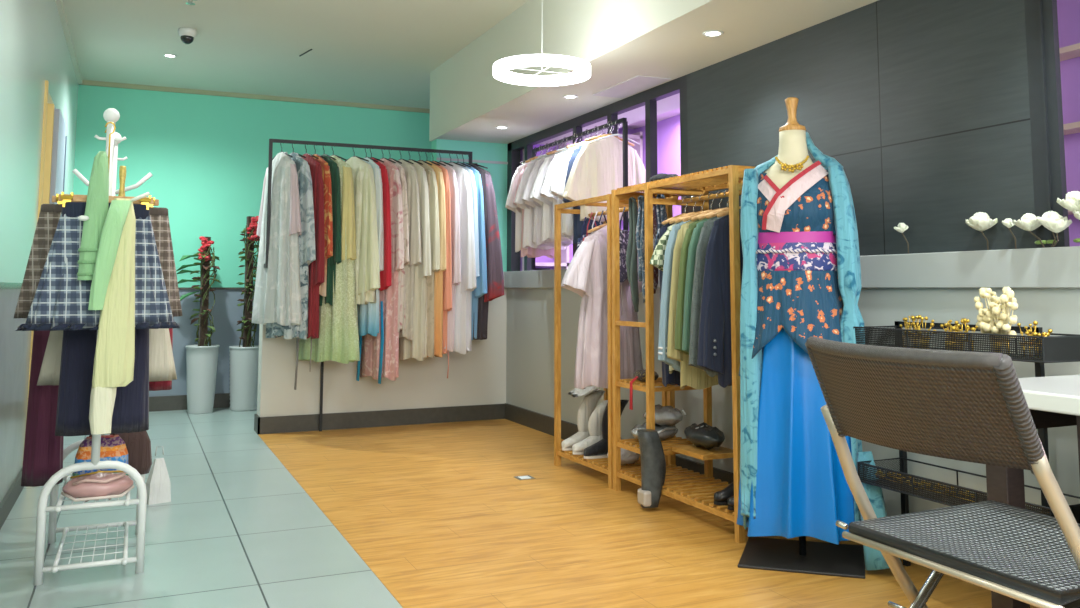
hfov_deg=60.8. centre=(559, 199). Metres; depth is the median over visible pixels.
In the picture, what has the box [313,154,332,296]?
robe
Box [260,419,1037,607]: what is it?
floor
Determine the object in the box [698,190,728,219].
clothes hanger
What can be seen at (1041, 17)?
window
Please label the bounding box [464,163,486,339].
robe
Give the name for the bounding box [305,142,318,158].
clothes hanger
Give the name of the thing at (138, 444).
bag
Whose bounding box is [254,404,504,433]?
baseboard
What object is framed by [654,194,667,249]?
scarf
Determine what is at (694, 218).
clothes hanger
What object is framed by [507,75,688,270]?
window
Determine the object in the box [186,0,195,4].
sprinkler
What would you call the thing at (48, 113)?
door
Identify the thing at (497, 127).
recessed light
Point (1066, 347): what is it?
basket
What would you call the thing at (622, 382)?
slatted shelf
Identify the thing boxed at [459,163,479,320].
robe
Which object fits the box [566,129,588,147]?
clothes hanger
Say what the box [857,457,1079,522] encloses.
basket
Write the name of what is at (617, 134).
clothes hanger
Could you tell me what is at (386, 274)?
robe
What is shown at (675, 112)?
ceiling
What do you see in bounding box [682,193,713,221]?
clothes hanger
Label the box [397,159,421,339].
robe
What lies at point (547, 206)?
shirt
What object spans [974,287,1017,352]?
flowers
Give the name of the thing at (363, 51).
ceiling
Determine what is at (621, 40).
ceiling
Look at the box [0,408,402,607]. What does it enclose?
floor
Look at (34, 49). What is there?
wall
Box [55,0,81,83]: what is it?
trim
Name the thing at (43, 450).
skirt
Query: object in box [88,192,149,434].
scarf
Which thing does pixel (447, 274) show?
robe
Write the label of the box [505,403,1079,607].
baseboard
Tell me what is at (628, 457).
bag
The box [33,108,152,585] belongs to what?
coat rack
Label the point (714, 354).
jacket
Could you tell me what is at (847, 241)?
robe
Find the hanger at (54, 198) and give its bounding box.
[52,129,158,206]
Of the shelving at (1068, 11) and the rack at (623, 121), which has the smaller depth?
the shelving at (1068, 11)
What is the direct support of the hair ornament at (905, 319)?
on the display stand
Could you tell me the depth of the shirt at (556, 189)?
6.12 m
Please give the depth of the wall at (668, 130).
7.87 m
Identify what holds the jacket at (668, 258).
hanging from the rack at (702, 488)
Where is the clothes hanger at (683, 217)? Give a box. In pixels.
[675,194,704,222]
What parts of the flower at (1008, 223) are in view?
stem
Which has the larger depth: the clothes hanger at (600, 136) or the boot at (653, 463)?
the clothes hanger at (600, 136)
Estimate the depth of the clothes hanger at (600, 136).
5.99 m
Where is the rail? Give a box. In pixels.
[264,139,471,430]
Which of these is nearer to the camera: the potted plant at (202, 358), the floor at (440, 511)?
the floor at (440, 511)
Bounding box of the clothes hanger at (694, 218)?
[691,191,722,220]
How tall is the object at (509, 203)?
0.726 m
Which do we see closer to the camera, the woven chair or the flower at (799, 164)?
the woven chair
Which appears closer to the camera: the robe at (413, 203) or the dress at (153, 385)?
the dress at (153, 385)
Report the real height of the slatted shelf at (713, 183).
0.012 m
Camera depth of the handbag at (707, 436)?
4.63 m
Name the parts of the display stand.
post, post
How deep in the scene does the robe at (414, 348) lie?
7.09 m
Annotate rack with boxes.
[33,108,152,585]
[531,118,628,269]
[554,194,667,488]
[611,165,754,542]
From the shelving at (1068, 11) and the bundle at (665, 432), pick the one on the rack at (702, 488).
the bundle at (665, 432)
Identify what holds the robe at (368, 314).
hanging from the clothes hanger
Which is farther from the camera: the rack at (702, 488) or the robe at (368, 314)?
the robe at (368, 314)
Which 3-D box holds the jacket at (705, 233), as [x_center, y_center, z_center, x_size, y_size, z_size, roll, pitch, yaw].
[0.850,0.434,4.373,0.622,0.785,0.116,3,-6,-33]
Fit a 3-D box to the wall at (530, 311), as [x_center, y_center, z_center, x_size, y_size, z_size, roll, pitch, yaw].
[1.538,0.924,3.884,0.300,1.100,8.900,3,-6,-25]
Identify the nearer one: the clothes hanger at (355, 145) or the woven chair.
the woven chair
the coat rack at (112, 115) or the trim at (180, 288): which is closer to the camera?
the coat rack at (112, 115)
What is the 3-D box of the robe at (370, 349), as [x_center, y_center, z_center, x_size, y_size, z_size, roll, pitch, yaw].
[-1.389,0.525,7.159,0.562,1.706,0.156,-5,-8,44]
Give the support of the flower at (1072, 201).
on the wall shelf at (1050, 267)
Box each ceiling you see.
[62,0,528,108]
[429,0,877,145]
[620,108,679,128]
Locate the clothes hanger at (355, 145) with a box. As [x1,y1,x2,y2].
[345,145,368,161]
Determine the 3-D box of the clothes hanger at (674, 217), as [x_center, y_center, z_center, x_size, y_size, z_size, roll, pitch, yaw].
[0.658,0.061,4.832,0.340,0.155,0.024,4,-7,-38]
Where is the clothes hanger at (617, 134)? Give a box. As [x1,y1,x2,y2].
[595,122,639,144]
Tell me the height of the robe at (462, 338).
1.526 m
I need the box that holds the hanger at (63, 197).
[58,122,153,209]
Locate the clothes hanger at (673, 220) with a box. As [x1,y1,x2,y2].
[669,196,695,223]
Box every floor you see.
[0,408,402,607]
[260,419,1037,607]
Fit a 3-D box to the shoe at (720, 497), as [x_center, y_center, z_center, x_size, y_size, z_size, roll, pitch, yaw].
[0.811,1.326,4.251,0.236,0.136,0.085,3,-6,-25]
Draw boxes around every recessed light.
[163,54,176,57]
[495,126,507,128]
[563,95,577,98]
[702,30,723,36]
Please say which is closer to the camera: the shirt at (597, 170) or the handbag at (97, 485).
the handbag at (97, 485)
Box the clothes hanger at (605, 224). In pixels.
[587,209,606,232]
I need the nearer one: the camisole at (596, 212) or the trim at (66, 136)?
the camisole at (596, 212)
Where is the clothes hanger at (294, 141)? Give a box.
[290,141,305,157]
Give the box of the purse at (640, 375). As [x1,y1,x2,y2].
[629,369,658,409]
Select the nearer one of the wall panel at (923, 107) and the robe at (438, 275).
the wall panel at (923, 107)
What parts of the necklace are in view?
chain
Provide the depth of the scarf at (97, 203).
3.46 m
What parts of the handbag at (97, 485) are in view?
trim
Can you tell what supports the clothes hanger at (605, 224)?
hanging from the rack at (604, 465)
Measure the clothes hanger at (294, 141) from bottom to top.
0.152 m
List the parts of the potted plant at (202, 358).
pot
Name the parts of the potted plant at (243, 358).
pot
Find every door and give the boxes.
[28,80,54,394]
[49,109,65,203]
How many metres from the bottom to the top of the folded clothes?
0.088 m
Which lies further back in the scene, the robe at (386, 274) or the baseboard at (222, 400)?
the baseboard at (222, 400)
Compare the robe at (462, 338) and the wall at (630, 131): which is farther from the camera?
the wall at (630, 131)
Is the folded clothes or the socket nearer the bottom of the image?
the socket
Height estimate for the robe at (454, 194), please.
1.506 m
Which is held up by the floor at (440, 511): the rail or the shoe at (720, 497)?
the rail
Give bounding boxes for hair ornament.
[899,315,923,347]
[908,316,936,348]
[940,320,963,350]
[943,487,973,500]
[947,318,977,350]
[1017,321,1052,356]
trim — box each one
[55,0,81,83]
[63,136,66,191]
[79,80,429,112]
[178,287,254,289]
[258,434,407,607]
[436,158,507,163]
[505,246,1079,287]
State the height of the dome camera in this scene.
0.104 m
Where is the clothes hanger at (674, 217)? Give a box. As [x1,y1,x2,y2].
[662,197,687,224]
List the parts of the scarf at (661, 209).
blade, blade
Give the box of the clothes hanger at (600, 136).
[585,121,633,146]
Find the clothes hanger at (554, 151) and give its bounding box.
[546,137,566,154]
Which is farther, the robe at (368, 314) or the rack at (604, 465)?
the robe at (368, 314)
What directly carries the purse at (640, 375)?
on the rack at (702, 488)
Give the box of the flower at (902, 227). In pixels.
[894,223,908,253]
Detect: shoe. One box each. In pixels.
[714,477,733,504]
[727,496,733,509]
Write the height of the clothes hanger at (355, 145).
0.152 m
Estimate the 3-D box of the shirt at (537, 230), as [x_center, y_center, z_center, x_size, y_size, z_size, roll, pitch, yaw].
[-0.031,-0.004,6.775,0.124,0.686,0.708,-5,-7,41]
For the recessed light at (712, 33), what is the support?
in the ceiling at (621, 40)
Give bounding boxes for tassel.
[118,166,125,195]
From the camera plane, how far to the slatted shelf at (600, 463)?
5.36 m
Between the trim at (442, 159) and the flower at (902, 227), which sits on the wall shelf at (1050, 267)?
the flower at (902, 227)
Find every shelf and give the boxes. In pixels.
[53,522,128,565]
[56,475,130,505]
[560,449,640,468]
[617,165,754,191]
[619,377,676,386]
[619,436,693,449]
[619,464,704,480]
[663,477,733,514]
[672,445,732,459]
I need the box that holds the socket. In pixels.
[514,475,535,479]
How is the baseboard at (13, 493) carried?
attached to the wall at (34, 49)
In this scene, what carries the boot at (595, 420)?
on the rack at (604, 465)
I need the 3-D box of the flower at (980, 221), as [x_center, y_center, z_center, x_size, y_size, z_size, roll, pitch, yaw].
[1.571,0.115,3.424,0.112,0.142,0.108,3,-6,-25]
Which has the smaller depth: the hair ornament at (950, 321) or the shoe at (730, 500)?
the hair ornament at (950, 321)
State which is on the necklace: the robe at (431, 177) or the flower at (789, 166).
the flower at (789, 166)
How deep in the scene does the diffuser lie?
4.53 m
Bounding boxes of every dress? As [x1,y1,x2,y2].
[149,328,172,390]
[561,226,642,388]
[737,160,853,544]
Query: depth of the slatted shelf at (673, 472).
4.92 m
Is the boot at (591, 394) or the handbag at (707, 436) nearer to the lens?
the handbag at (707, 436)
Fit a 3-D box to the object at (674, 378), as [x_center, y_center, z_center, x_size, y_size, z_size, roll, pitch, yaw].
[0.664,0.519,4.786,0.377,0.876,0.116,4,-7,-39]
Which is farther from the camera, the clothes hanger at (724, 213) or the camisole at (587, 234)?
the camisole at (587, 234)
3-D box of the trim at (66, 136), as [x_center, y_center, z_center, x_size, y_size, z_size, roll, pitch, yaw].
[-3.616,0.632,6.606,0.035,2.200,0.080,3,-6,-25]
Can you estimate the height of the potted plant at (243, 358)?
1.766 m
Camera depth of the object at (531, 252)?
6.86 m
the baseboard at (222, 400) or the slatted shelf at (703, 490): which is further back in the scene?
the baseboard at (222, 400)
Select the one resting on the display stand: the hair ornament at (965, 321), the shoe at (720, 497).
the hair ornament at (965, 321)
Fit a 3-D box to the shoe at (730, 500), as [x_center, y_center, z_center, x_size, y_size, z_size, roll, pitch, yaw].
[0.855,1.317,4.156,0.236,0.136,0.085,3,-6,-28]
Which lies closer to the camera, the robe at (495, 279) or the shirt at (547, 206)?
the shirt at (547, 206)
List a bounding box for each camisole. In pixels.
[577,217,591,248]
[583,212,596,240]
[592,212,601,227]
[598,211,606,225]
[619,207,638,281]
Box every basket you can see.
[853,325,1079,362]
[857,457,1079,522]
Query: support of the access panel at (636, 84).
attached to the ceiling at (621, 40)
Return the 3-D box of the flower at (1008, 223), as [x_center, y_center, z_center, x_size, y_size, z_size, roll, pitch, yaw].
[1.620,0.121,3.314,0.058,0.111,0.033,3,-6,-25]
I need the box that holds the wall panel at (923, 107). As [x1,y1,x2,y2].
[687,0,1035,255]
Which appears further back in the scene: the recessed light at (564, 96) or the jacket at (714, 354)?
the recessed light at (564, 96)
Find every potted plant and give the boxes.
[176,236,221,413]
[229,216,259,410]
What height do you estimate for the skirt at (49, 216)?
0.460 m
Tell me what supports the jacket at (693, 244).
hanging from the rack at (702, 488)
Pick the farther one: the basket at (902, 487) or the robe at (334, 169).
the robe at (334, 169)
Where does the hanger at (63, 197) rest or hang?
hanging from the coat rack at (112, 115)
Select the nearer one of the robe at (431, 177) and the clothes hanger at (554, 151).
the clothes hanger at (554, 151)
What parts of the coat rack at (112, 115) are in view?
arm, leg frame, leg frame, arm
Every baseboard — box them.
[0,470,23,528]
[149,393,229,411]
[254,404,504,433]
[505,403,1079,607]
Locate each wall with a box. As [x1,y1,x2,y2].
[0,0,78,502]
[73,85,430,396]
[257,139,506,416]
[506,288,1079,515]
[520,128,633,270]
[633,115,680,216]
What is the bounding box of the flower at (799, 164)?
[795,163,803,169]
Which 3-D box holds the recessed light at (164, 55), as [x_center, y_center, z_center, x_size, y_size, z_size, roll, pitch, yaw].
[-3.117,-1.151,7.350,0.104,0.008,0.104,3,-6,-25]
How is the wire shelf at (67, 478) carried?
attached to the coat rack at (112, 115)
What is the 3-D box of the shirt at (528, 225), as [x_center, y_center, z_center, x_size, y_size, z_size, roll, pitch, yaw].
[-0.097,0.019,6.917,0.126,0.706,0.708,-4,-7,39]
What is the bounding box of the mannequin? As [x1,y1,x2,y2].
[737,97,864,578]
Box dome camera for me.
[178,27,196,43]
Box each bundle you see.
[631,422,677,440]
[643,404,685,425]
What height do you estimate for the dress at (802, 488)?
1.526 m
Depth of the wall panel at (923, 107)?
3.86 m
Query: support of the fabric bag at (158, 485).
on the floor at (237, 529)
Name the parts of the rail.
post, leg, rail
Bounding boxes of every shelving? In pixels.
[522,131,642,270]
[1057,0,1079,246]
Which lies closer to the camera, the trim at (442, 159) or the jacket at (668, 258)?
the jacket at (668, 258)
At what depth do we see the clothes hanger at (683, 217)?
4.62 m
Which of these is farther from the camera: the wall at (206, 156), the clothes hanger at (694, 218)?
the wall at (206, 156)
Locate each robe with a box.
[251,152,301,325]
[265,153,315,389]
[298,155,359,363]
[302,154,324,371]
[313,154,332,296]
[319,155,341,305]
[346,157,379,303]
[356,157,383,383]
[359,158,403,380]
[372,158,391,290]
[390,159,408,331]
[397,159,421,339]
[399,160,430,360]
[418,161,439,357]
[426,161,445,356]
[432,161,451,377]
[440,162,460,351]
[447,162,476,353]
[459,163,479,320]
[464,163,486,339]
[472,163,503,339]
[740,132,902,569]
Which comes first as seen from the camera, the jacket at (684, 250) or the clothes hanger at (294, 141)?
the jacket at (684, 250)
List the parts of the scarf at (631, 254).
blade, blade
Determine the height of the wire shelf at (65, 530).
0.016 m
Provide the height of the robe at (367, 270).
1.136 m
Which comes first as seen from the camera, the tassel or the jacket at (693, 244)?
the tassel
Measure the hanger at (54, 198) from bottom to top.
0.346 m
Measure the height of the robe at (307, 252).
1.763 m
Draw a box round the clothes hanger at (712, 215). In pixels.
[706,195,739,218]
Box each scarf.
[77,151,108,279]
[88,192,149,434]
[626,197,638,311]
[636,195,644,302]
[653,195,657,293]
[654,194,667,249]
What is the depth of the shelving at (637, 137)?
7.95 m
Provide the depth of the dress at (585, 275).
5.30 m
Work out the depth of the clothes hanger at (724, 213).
4.24 m
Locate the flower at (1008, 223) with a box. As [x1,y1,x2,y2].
[1002,218,1016,248]
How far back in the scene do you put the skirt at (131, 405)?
3.61 m
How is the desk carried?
on the floor at (440, 511)
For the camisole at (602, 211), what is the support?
hanging from the rack at (604, 465)
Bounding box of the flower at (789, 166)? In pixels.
[788,165,795,172]
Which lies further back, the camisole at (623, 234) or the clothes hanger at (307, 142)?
the clothes hanger at (307, 142)
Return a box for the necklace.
[775,155,808,172]
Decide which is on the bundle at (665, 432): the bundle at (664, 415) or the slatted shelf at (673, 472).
the bundle at (664, 415)
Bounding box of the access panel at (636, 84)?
[593,75,670,97]
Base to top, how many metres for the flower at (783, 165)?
0.032 m
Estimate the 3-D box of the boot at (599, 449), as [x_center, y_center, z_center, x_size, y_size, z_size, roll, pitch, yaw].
[0.276,1.360,5.470,0.311,0.320,0.084,3,-6,-29]
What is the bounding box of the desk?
[986,375,1079,607]
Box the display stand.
[853,321,1079,565]
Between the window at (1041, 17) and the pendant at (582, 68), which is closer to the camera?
the window at (1041, 17)
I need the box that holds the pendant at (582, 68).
[493,54,590,85]
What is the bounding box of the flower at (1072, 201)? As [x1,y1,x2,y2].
[1056,191,1079,242]
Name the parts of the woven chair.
leg, backrest, leg, seat, leg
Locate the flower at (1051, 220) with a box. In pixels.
[1013,211,1071,247]
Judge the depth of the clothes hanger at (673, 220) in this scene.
4.71 m
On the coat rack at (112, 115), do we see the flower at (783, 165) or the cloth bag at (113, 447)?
the cloth bag at (113, 447)
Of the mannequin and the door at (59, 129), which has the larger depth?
the door at (59, 129)
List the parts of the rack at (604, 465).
post, shelf frame, post, post, hanging rod, post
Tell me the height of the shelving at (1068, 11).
2.500 m
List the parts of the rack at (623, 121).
post, rail, post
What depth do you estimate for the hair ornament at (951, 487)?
3.26 m
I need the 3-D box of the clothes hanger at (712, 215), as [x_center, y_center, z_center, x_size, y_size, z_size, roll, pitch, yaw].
[0.850,0.021,4.416,0.384,0.155,0.024,4,-6,-33]
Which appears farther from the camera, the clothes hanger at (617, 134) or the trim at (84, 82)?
the trim at (84, 82)
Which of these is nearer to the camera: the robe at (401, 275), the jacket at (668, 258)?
the jacket at (668, 258)
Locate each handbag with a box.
[61,470,133,501]
[684,422,724,449]
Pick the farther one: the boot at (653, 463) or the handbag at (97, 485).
the boot at (653, 463)
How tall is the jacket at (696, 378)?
0.866 m
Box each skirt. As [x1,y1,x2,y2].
[14,204,181,317]
[15,202,179,330]
[21,330,63,486]
[37,328,176,384]
[55,329,148,435]
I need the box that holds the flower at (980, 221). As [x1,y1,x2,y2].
[965,212,997,249]
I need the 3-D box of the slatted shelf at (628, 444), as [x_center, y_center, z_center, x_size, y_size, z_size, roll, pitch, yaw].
[0.547,1.308,4.954,0.350,0.012,0.314,3,-6,-25]
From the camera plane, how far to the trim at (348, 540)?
4.08 m
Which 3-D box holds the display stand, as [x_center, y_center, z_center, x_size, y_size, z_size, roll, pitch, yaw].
[1.451,0.934,3.283,0.248,0.965,0.854,3,-6,-25]
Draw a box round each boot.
[561,386,604,450]
[572,400,607,454]
[583,400,628,458]
[637,429,665,507]
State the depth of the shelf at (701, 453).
4.61 m
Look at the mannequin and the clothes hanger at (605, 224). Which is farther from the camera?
the clothes hanger at (605, 224)
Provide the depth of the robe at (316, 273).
6.77 m
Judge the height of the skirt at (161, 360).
0.580 m
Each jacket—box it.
[658,220,689,370]
[667,220,717,389]
[675,218,705,354]
[682,217,713,352]
[688,216,723,376]
[697,209,742,387]
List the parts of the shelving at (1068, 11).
frame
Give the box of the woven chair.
[805,336,1079,607]
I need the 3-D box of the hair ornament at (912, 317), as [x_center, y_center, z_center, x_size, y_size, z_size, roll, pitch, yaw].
[1.336,0.491,3.400,0.055,0.124,0.118,1,-6,-13]
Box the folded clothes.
[649,173,678,181]
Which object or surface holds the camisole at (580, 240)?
hanging from the rack at (604, 465)
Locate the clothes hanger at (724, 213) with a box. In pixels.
[717,206,740,217]
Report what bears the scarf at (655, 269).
hanging from the rack at (702, 488)
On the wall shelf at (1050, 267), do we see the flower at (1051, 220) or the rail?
the flower at (1051, 220)
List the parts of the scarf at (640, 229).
blade, blade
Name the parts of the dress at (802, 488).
sash, sash cord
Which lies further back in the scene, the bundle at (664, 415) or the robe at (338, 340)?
the robe at (338, 340)
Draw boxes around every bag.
[73,434,127,475]
[110,431,151,474]
[146,446,170,504]
[607,447,639,465]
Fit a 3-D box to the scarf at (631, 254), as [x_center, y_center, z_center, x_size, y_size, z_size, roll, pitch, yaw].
[0.406,0.301,5.134,0.052,0.642,0.089,-4,-7,37]
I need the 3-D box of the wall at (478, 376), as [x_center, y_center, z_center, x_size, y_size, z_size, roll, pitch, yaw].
[-1.181,0.660,7.684,2.500,2.350,0.200,3,-6,-25]
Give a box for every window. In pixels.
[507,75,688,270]
[1024,0,1069,247]
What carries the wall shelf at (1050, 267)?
on the wall at (530, 311)
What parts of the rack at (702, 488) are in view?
post, shelf frame, post, shelf frame, shelf frame, post, hanging rod, shelf frame, shelf frame, post, hanging rod, post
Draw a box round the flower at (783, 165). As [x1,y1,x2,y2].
[781,163,787,170]
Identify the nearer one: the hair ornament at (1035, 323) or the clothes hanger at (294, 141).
the hair ornament at (1035, 323)
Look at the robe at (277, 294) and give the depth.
6.76 m
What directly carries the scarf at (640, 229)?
hanging from the rack at (702, 488)
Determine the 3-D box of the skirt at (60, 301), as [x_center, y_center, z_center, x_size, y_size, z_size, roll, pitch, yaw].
[-1.752,0.253,3.534,0.562,0.481,0.194,3,-6,-25]
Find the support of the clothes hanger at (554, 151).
hanging from the rack at (623, 121)
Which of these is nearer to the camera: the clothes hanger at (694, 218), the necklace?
the necklace

